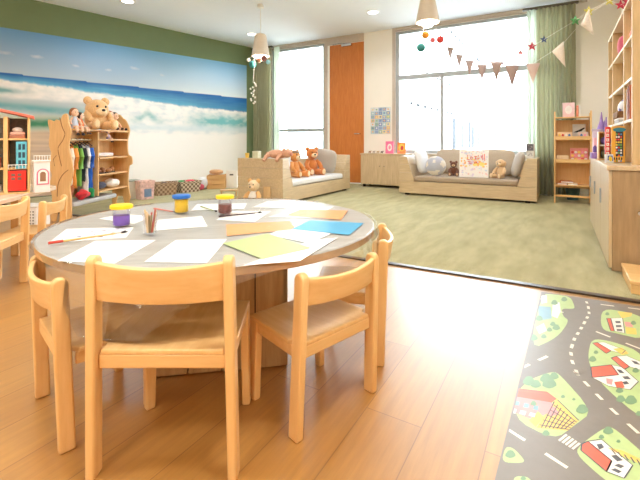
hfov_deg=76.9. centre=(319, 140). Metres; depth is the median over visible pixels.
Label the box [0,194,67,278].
child chair
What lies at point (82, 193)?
cape
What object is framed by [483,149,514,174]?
cushion
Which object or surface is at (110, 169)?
shoe
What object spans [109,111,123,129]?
doll
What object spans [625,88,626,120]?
book
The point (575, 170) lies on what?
rack
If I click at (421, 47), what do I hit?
mobile
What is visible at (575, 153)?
picture book
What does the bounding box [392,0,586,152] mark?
trim
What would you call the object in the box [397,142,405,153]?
picture book
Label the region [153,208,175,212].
brush
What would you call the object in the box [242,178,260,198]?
teddy bear
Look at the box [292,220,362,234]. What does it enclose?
paper sheet
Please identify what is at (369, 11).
recessed light
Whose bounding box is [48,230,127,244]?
brush
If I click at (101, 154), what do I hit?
folded cloth
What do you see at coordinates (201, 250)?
paper sheet
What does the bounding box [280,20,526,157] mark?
window
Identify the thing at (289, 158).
cushion
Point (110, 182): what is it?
fabric bag
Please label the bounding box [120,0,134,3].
recessed light
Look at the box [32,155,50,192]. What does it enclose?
castle
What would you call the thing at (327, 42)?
trim
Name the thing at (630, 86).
book
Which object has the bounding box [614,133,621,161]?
print
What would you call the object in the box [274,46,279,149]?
sheer curtain
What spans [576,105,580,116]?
book
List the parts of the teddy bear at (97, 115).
arm, leg, leg, arm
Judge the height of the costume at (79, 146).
0.520 m
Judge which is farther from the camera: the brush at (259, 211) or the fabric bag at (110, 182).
the fabric bag at (110, 182)
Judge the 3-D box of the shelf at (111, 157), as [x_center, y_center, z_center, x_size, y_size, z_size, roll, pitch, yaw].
[-2.812,0.216,5.321,0.205,0.018,0.614,0,0,5]
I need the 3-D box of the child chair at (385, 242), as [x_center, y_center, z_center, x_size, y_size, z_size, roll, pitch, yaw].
[0.158,0.648,1.805,0.335,0.503,0.375,0,0,8]
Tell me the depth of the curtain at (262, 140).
9.43 m
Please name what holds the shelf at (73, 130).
attached to the wardrobe
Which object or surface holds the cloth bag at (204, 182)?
on the carpet at (544, 241)
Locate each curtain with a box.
[251,46,272,157]
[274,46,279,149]
[523,0,578,195]
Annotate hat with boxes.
[99,182,105,188]
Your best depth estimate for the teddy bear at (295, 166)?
6.35 m
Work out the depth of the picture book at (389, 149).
7.71 m
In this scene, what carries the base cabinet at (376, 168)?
on the carpet at (544, 241)
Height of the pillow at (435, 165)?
0.324 m
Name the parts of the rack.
panel, panel, rail, panel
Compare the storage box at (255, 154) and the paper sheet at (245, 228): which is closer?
the paper sheet at (245, 228)
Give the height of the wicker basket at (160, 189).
0.204 m
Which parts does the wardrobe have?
panel, clothe rod, panel, panel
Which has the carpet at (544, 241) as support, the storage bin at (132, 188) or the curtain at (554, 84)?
the storage bin at (132, 188)
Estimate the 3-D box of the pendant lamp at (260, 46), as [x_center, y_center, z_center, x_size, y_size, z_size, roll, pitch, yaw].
[-0.972,-1.773,6.596,0.296,0.913,0.296,0,0,31]
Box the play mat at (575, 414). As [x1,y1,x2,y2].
[495,292,639,479]
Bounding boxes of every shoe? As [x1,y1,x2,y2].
[99,167,105,173]
[105,166,114,172]
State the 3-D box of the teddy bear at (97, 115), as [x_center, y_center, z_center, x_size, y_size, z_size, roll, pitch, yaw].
[-2.745,-0.346,5.011,0.369,0.406,0.350,0,0,35]
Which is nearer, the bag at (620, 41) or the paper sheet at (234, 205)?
the paper sheet at (234, 205)
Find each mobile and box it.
[247,55,269,103]
[417,26,443,51]
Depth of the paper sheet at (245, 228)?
1.66 m
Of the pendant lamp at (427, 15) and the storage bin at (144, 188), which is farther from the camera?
the storage bin at (144, 188)
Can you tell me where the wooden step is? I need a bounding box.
[621,263,639,294]
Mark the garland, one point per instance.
(620, 4)
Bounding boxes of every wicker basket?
[154,181,177,195]
[174,179,201,192]
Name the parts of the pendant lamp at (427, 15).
bulb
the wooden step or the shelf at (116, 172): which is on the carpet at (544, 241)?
the wooden step
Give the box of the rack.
[554,110,591,202]
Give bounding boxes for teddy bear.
[83,96,118,129]
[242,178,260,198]
[290,149,309,177]
[304,147,325,175]
[448,161,458,175]
[489,159,505,178]
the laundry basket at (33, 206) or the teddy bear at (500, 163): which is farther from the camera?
the teddy bear at (500, 163)
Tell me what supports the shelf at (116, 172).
attached to the wardrobe
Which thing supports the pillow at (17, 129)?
on the bed
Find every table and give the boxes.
[0,185,55,255]
[34,199,373,376]
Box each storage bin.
[129,179,137,198]
[134,180,154,199]
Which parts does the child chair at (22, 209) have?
seat, seat rail, backrest, leg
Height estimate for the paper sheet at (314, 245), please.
0.001 m
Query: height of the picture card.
0.067 m
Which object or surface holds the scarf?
on the wardrobe
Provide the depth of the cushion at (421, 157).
6.79 m
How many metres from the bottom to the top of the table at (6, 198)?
0.540 m
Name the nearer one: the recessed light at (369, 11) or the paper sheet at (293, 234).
the paper sheet at (293, 234)
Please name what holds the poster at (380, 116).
attached to the wall at (591, 50)
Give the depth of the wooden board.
5.66 m
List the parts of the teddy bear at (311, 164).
arm, arm, leg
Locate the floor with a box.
[0,205,639,479]
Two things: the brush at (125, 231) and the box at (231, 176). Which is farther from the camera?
the box at (231, 176)
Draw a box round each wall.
[0,0,253,197]
[271,0,620,191]
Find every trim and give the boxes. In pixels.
[1,204,639,303]
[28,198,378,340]
[271,33,363,148]
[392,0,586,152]
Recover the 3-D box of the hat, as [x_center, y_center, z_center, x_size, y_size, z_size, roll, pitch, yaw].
[-2.812,0.569,5.136,0.146,0.105,0.182,0,0,5]
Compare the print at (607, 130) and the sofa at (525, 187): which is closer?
the print at (607, 130)
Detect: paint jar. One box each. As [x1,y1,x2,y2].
[110,203,132,225]
[172,194,190,212]
[216,194,233,212]
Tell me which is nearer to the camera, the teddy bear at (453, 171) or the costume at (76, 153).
the costume at (76, 153)
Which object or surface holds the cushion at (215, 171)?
on the wooden crate
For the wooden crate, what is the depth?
7.47 m
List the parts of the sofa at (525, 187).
armrest, armrest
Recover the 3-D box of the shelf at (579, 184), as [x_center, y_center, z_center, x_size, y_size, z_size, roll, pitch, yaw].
[3.641,0.635,5.815,0.415,0.014,0.258,0,0,31]
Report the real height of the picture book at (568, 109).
0.205 m
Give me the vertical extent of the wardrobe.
1.272 m
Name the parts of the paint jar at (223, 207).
lid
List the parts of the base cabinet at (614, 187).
door, door, door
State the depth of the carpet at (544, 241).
3.97 m
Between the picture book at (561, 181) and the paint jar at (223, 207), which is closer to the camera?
the paint jar at (223, 207)
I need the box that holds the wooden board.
[263,187,270,198]
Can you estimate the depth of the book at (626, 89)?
3.15 m
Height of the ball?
0.180 m
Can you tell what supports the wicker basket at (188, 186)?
on the carpet at (544, 241)
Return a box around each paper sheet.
[52,227,133,241]
[58,240,154,263]
[99,215,150,223]
[145,239,226,262]
[154,216,206,229]
[192,203,246,209]
[217,211,269,221]
[222,233,309,258]
[226,221,294,235]
[246,237,337,264]
[254,201,298,207]
[270,206,333,217]
[271,222,331,241]
[286,210,347,219]
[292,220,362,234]
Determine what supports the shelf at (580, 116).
attached to the rack
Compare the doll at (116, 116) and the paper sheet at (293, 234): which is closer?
the paper sheet at (293, 234)
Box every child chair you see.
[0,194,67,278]
[0,196,29,282]
[28,255,155,454]
[85,255,250,479]
[250,252,378,442]
[319,223,392,366]
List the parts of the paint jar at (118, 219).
lid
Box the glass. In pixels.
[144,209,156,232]
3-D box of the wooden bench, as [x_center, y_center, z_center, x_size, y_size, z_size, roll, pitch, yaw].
[-1.476,0.839,6.535,0.280,0.105,0.140,0,0,-12]
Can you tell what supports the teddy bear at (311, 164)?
on the sofa at (275, 175)
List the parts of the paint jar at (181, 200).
lid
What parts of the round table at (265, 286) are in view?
plank panel, plank panel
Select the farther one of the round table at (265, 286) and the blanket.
the blanket
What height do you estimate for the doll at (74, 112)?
0.322 m
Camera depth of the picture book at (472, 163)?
6.33 m
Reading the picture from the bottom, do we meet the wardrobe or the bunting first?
the wardrobe
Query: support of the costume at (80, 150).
hanging from the wardrobe
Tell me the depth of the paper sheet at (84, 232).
1.56 m
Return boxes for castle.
[32,155,50,192]
[590,112,606,158]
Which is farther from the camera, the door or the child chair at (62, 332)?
the door
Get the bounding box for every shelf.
[72,128,127,131]
[99,139,126,140]
[99,156,126,158]
[99,171,126,175]
[99,186,126,191]
[556,116,589,118]
[556,183,588,186]
[597,132,610,159]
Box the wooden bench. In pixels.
[220,189,237,195]
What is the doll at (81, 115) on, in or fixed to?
on the wardrobe
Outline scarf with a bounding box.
[88,188,94,197]
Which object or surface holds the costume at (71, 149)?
hanging from the wardrobe
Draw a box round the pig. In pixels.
[262,148,292,161]
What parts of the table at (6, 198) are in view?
leg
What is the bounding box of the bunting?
[446,0,609,85]
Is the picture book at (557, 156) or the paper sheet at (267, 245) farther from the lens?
the picture book at (557, 156)
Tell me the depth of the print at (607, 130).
3.28 m
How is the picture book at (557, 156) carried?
on the rack
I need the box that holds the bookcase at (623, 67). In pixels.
[608,0,639,164]
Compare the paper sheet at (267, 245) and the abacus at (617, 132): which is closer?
the paper sheet at (267, 245)
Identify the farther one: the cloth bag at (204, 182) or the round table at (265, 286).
the cloth bag at (204, 182)
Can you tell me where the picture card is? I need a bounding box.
[604,154,613,162]
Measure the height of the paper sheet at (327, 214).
0.001 m
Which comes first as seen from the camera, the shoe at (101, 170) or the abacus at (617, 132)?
the abacus at (617, 132)
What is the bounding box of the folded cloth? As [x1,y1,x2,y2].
[99,152,113,156]
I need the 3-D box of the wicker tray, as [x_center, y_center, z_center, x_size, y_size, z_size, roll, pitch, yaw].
[2.866,-0.238,3.670,0.290,0.060,0.330,0,0,31]
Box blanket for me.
[10,132,24,134]
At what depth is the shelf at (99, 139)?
5.30 m
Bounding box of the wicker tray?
[613,111,622,118]
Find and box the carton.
[526,143,534,157]
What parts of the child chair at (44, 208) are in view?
leg, seat, leg, backrest, leg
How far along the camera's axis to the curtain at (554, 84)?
6.47 m
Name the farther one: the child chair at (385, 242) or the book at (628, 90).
the book at (628, 90)
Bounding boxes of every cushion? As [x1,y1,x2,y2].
[209,169,222,173]
[268,157,290,166]
[315,148,336,172]
[414,150,427,172]
[436,149,466,172]
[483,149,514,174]
[511,151,524,176]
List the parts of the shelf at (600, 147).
panel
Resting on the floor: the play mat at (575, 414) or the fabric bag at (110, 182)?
the play mat at (575, 414)
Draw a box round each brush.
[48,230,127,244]
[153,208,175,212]
[219,211,261,217]
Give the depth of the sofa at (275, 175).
5.93 m
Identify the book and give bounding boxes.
[385,141,393,153]
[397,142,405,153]
[459,150,488,177]
[556,155,568,158]
[557,132,571,135]
[560,180,572,182]
[562,102,574,116]
[570,148,587,158]
[572,124,585,135]
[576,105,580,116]
[578,132,587,135]
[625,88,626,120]
[626,89,626,119]
[627,90,628,119]
[629,84,631,118]
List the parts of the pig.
leg, leg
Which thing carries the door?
in the wall at (591, 50)
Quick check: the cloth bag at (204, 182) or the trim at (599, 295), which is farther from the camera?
the cloth bag at (204, 182)
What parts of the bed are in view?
bed frame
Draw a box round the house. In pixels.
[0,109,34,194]
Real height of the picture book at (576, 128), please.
0.219 m
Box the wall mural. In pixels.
[0,27,246,196]
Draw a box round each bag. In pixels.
[104,178,119,187]
[198,177,207,188]
[617,36,622,53]
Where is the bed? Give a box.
[9,127,25,137]
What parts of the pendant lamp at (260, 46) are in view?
lamp shade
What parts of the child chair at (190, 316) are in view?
leg, backrest, seat rail, seat, leg, leg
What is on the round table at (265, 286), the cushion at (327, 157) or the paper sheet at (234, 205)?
the paper sheet at (234, 205)
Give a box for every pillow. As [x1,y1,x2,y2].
[12,127,22,131]
[426,156,445,175]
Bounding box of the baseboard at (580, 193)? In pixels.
[368,184,588,195]
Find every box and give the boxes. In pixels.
[226,171,238,187]
[252,151,260,157]
[605,127,609,153]
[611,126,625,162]
[614,118,622,123]
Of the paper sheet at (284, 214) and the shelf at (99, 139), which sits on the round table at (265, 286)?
the paper sheet at (284, 214)
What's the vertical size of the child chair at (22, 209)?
0.552 m
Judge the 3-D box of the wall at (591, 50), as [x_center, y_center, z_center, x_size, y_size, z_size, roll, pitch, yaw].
[1.448,-0.665,8.100,7.600,3.130,0.160,0,0,31]
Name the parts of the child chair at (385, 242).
seat, seat rail, leg, leg, backrest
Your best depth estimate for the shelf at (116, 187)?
5.31 m
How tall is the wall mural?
2.661 m
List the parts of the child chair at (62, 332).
leg, backrest, leg, seat rail, seat, leg, leg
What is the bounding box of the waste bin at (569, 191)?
[565,188,579,199]
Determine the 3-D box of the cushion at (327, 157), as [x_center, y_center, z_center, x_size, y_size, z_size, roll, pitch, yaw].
[0.064,0.340,7.143,0.484,0.445,0.194,0,0,17]
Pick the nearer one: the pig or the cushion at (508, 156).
the pig
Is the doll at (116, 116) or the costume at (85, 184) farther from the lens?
the doll at (116, 116)
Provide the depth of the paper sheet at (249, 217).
1.91 m
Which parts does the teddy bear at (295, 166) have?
arm, leg, arm, leg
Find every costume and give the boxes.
[70,138,78,188]
[70,145,74,185]
[72,138,83,186]
[75,138,87,181]
[77,138,90,191]
[85,138,94,187]
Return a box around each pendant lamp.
[252,4,269,60]
[416,0,439,27]
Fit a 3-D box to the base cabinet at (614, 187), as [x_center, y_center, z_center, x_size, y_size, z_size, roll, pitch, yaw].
[2.687,0.529,3.465,0.522,0.718,1.976,0,0,31]
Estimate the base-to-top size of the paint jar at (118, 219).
0.087 m
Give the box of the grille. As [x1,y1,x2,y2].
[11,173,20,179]
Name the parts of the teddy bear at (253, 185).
arm, arm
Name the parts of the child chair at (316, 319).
leg, leg, seat, seat rail, leg, backrest, leg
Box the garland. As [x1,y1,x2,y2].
[453,0,627,64]
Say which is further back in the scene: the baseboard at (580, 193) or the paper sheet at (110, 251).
the baseboard at (580, 193)
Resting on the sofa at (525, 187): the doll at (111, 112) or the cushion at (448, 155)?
the cushion at (448, 155)
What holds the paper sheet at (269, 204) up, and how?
on the round table at (265, 286)
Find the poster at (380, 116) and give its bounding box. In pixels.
[371,107,390,133]
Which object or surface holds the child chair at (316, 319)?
on the floor
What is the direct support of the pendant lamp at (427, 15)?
hanging from the ceiling
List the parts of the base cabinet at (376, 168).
door, door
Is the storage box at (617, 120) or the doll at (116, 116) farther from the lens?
the doll at (116, 116)
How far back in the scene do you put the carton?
5.82 m
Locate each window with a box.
[273,44,323,149]
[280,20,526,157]
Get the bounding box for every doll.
[69,108,84,135]
[77,112,91,134]
[106,132,113,141]
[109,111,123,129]
[113,112,127,130]
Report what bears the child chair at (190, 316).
on the floor
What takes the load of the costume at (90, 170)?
hanging from the wardrobe
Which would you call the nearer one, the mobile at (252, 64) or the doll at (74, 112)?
the doll at (74, 112)
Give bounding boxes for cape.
[75,189,90,199]
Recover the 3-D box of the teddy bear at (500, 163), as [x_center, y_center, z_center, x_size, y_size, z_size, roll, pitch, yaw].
[2.744,0.425,6.180,0.216,0.291,0.217,0,0,-31]
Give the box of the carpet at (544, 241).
[5,183,639,298]
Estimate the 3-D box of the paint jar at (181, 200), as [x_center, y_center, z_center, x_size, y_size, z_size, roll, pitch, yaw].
[-0.684,0.309,1.991,0.088,0.087,0.088,0,0,31]
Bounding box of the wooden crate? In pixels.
[207,174,225,188]
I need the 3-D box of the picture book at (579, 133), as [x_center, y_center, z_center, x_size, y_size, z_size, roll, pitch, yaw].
[3.711,-0.078,5.684,0.120,0.100,0.016,0,0,31]
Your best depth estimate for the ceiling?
7.10 m
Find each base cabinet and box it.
[360,153,411,185]
[589,156,639,271]
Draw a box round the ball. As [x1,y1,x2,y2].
[618,100,622,110]
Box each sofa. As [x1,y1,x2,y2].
[238,155,349,199]
[399,155,539,202]
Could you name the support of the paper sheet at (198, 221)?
on the round table at (265, 286)
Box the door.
[328,41,363,183]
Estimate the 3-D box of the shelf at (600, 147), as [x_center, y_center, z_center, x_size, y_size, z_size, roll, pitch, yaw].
[2.559,0.044,3.609,0.120,0.250,0.160,0,0,31]
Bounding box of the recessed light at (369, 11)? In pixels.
[366,10,379,13]
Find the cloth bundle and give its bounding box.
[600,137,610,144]
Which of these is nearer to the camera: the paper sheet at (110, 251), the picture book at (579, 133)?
the paper sheet at (110, 251)
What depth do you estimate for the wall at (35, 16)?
7.34 m
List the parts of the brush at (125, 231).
handle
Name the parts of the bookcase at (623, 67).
shelf, shelf, shelf, shelf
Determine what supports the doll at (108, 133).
on the wardrobe
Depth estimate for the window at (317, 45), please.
9.12 m
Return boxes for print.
[606,129,608,153]
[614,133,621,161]
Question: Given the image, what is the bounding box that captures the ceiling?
[36,0,576,47]
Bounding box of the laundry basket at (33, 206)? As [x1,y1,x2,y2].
[30,203,49,224]
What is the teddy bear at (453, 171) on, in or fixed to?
on the sofa at (525, 187)
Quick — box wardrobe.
[48,114,132,221]
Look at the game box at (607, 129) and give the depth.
3.28 m
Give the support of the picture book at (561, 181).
on the picture book
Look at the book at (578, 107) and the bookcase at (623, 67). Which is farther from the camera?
the book at (578, 107)
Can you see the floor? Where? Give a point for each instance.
(441, 406)
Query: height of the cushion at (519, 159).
0.390 m

